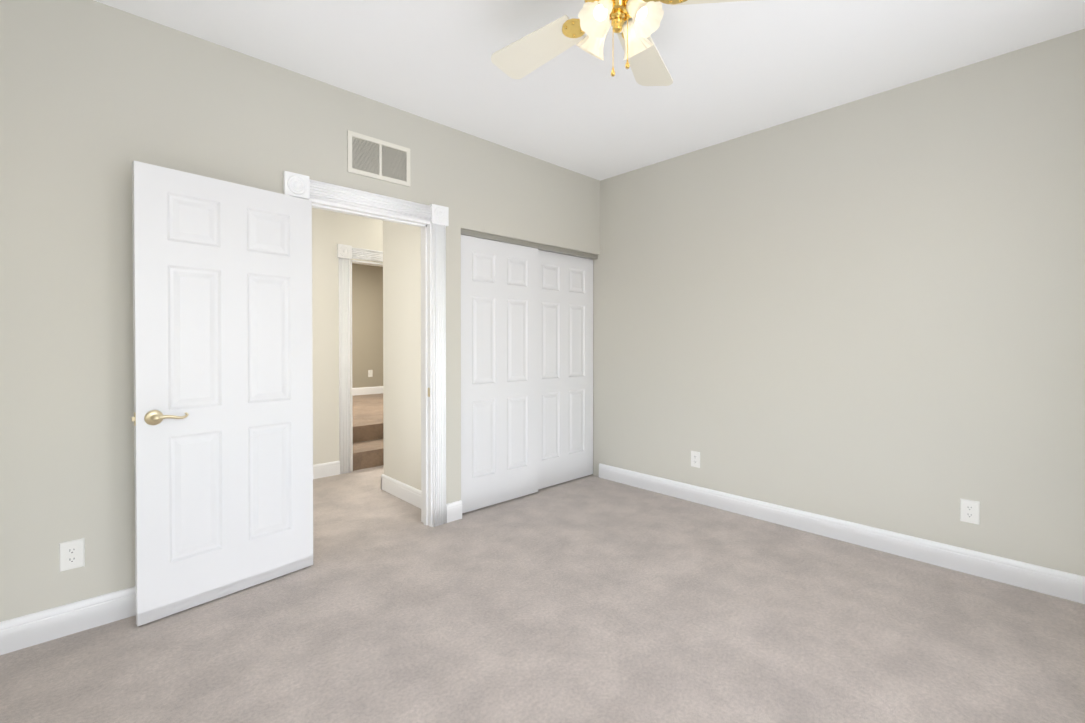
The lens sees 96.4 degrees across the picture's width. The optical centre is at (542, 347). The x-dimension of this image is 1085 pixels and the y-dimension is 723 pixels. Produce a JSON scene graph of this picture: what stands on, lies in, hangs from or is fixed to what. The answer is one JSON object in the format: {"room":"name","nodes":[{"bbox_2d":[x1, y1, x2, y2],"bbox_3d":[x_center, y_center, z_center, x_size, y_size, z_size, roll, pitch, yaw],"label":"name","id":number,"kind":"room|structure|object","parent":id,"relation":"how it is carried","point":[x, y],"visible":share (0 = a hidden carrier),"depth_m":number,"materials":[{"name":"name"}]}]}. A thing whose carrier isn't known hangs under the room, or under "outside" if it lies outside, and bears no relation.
{"room":"empty bedroom","nodes":[
{"label":"empty bedroom","id":0,"kind":"room"},
{"bbox_2d":[0,0,599,621],"bbox_3d":[-0.996,-0.155,3.124,4.090,2.740,0.120,-1,1,-43],"label":"wall","id":1,"kind":"structure","parent":0,"point":[96,98],"depth_m":2.16,"materials":[{"name":"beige paint"}]},
{"bbox_2d":[0,586,135,654],"bbox_3d":[-1.867,1.160,2.220,1.285,0.128,0.015,-1,1,-43],"label":"baseboard","id":2,"kind":"structure","parent":1,"relation":"attached to","point":[26,631],"depth_m":2.06,"materials":[{"name":"white wood"}]},
{"bbox_2d":[59,538,84,571],"bbox_3d":[-2.018,0.890,2.080,0.079,0.124,0.007,-1,1,-43],"label":"outlet","id":3,"kind":"object","parent":1,"relation":"attached to","point":[72,554],"visible":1,"depth_m":2.08,"materials":[{"name":"white plastic"}]},
{"bbox_2d":[131,161,312,625],"bbox_3d":[-1.536,0.201,2.410,0.139,2.025,0.786,0,1,40],"label":"door leaf","id":4,"kind":"structure","parent":1,"relation":"in","point":[222,418],"depth_m":2.35,"materials":[{"name":"white painted wood"},{"name":"satin brass"}]},
{"bbox_2d":[283,171,448,526],"bbox_3d":[-1.331,0.119,4.021,2.002,2.175,2.570,-1,1,-43],"label":"door frame","id":5,"kind":"structure","parent":1,"relation":"in","point":[307,188],"depth_m":3.30,"materials":[{"name":"white wood"}]},
{"bbox_2d":[347,130,409,186],"bbox_3d":[-1.008,-1.167,3.014,0.405,0.245,0.008,-1,1,-43],"label":"air vent","id":6,"kind":"object","parent":1,"relation":"in","point":[371,157],"visible":1,"depth_m":3.00,"materials":[{"name":"white metal"}]},
{"bbox_2d":[461,235,537,512],"bbox_3d":[-0.328,0.192,3.747,0.775,2.005,0.034,-1,1,-43],"label":"closet door","id":7,"kind":"structure","parent":1,"relation":"in","point":[499,372],"depth_m":3.71,"materials":[{"name":"white wood"}]},
{"bbox_2d":[461,229,597,259],"bbox_3d":[-0.073,-0.834,4.006,1.526,0.038,0.090,-1,1,-43],"label":"trim","id":8,"kind":"structure","parent":1,"relation":"attached to","point":[552,249],"depth_m":3.93,"materials":[{"name":"silver metal"}]},
{"bbox_2d":[538,250,592,488],"bbox_3d":[0.181,0.186,4.287,0.775,2.005,0.034,-1,1,-43],"label":"closet door","id":9,"kind":"structure","parent":1,"relation":"in","point":[565,368],"depth_m":4.28,"materials":[{"name":"white wood"}]},
{"bbox_2d":[312,208,382,464],"bbox_3d":[-2.212,-0.167,4.403,4.340,2.740,0.120,-1,1,-43],"label":"wall","id":10,"kind":"structure","parent":0,"point":[331,230],"depth_m":4.53,"materials":[{"name":"beige paint"}]},
{"bbox_2d":[313,461,339,478],"bbox_3d":[-2.787,1.145,3.778,2.390,0.128,0.015,-1,1,-43],"label":"baseboard","id":11,"kind":"structure","parent":10,"relation":"attached to","point":[322,470],"depth_m":4.51,"materials":[{"name":"white wood"}]},
{"bbox_2d":[352,263,382,387],"bbox_3d":[-3.694,-0.202,8.005,4.100,2.740,0.120,-1,1,-43],"label":"wall","id":12,"kind":"structure","parent":0,"point":[367,317],"depth_m":8.51,"materials":[{"name":"beige paint"}]},
{"bbox_2d":[352,386,382,395],"bbox_3d":[-3.648,0.764,7.965,3.860,0.128,0.015,-1,1,-43],"label":"baseboard","id":13,"kind":"structure","parent":12,"relation":"attached to","point":[367,390],"depth_m":8.50,"materials":[{"name":"white wood"}]},
{"bbox_2d":[368,370,372,376],"bbox_3d":[-3.033,0.458,8.549,0.079,0.124,0.007,-1,1,-43],"label":"outlet","id":14,"kind":"object","parent":12,"relation":"attached to","point":[370,373],"visible":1,"depth_m":8.55,"materials":[{"name":"white plastic"}]},
{"bbox_2d":[352,393,383,470],"bbox_3d":[-2.414,1.011,6.664,3.860,0.340,3.605,-1,1,-43],"label":"stairs","id":15,"kind":"structure","parent":0,"point":[368,441],"depth_m":5.36,"materials":[{"name":"beige carpet"}]},
{"bbox_2d":[383,221,420,489],"bbox_3d":[-1.006,-0.162,3.816,0.096,2.740,0.900,-1,1,-43],"label":"wall","id":16,"kind":"structure","parent":0,"point":[402,347],"depth_m":3.87,"materials":[{"name":"beige paint"}]},
{"bbox_2d":[381,474,420,508],"bbox_3d":[-1.042,1.145,3.787,0.015,0.128,0.890,-1,1,-43],"label":"baseboard","id":17,"kind":"structure","parent":16,"relation":"attached to","point":[403,491],"depth_m":3.86,"materials":[{"name":"white wood"}]},
{"bbox_2d":[0,465,1084,722],"bbox_3d":[-1.007,1.238,3.870,6.100,0.060,9.600,-1,1,-43],"label":"floor carpet","id":18,"kind":"object","parent":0,"point":[590,599],"depth_m":2.06,"materials":[{"name":"beige carpet"}]},
{"bbox_2d":[94,0,1084,180],"bbox_3d":[-1.007,-1.572,3.843,6.100,0.080,9.600,-1,1,-43],"label":"ceiling","id":19,"kind":"structure","parent":0,"point":[737,69],"depth_m":2.53,"materials":[{"name":"white paint"}]},
{"bbox_2d":[491,0,752,85],"bbox_3d":[0.253,-1.258,1.864,1.294,0.509,1.252,-1,1,-43],"label":"ceiling fan","id":20,"kind":"object","parent":19,"relation":"hanging from","point":[637,22],"visible":1,"depth_m":1.98,"materials":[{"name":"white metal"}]},
{"bbox_2d":[591,29,1084,575],"bbox_3d":[1.208,-0.162,3.857,0.120,2.740,5.375,-1,1,-43],"label":"wall","id":21,"kind":"structure","parent":0,"point":[867,311],"depth_m":2.92,"materials":[{"name":"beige paint"}]},
{"bbox_2d":[691,451,699,467],"bbox_3d":[1.194,0.874,3.790,0.007,0.124,0.079,-1,1,-43],"label":"outlet","id":22,"kind":"object","parent":21,"relation":"attached to","point":[695,458],"visible":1,"depth_m":3.79,"materials":[{"name":"white plastic"}]},
{"bbox_2d":[599,463,1084,603],"bbox_3d":[1.714,1.150,3.237,0.015,0.128,3.460,-1,1,-43],"label":"baseboard","id":23,"kind":"structure","parent":21,"relation":"attached to","point":[1061,584],"depth_m":2.90,"materials":[{"name":"white wood"}]},
{"bbox_2d":[960,498,979,524],"bbox_3d":[2.305,0.885,2.616,0.007,0.124,0.079,-1,1,-43],"label":"outlet","id":24,"kind":"object","parent":21,"relation":"attached to","point":[969,511],"visible":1,"depth_m":2.61,"materials":[{"name":"white plastic"}]}
]}

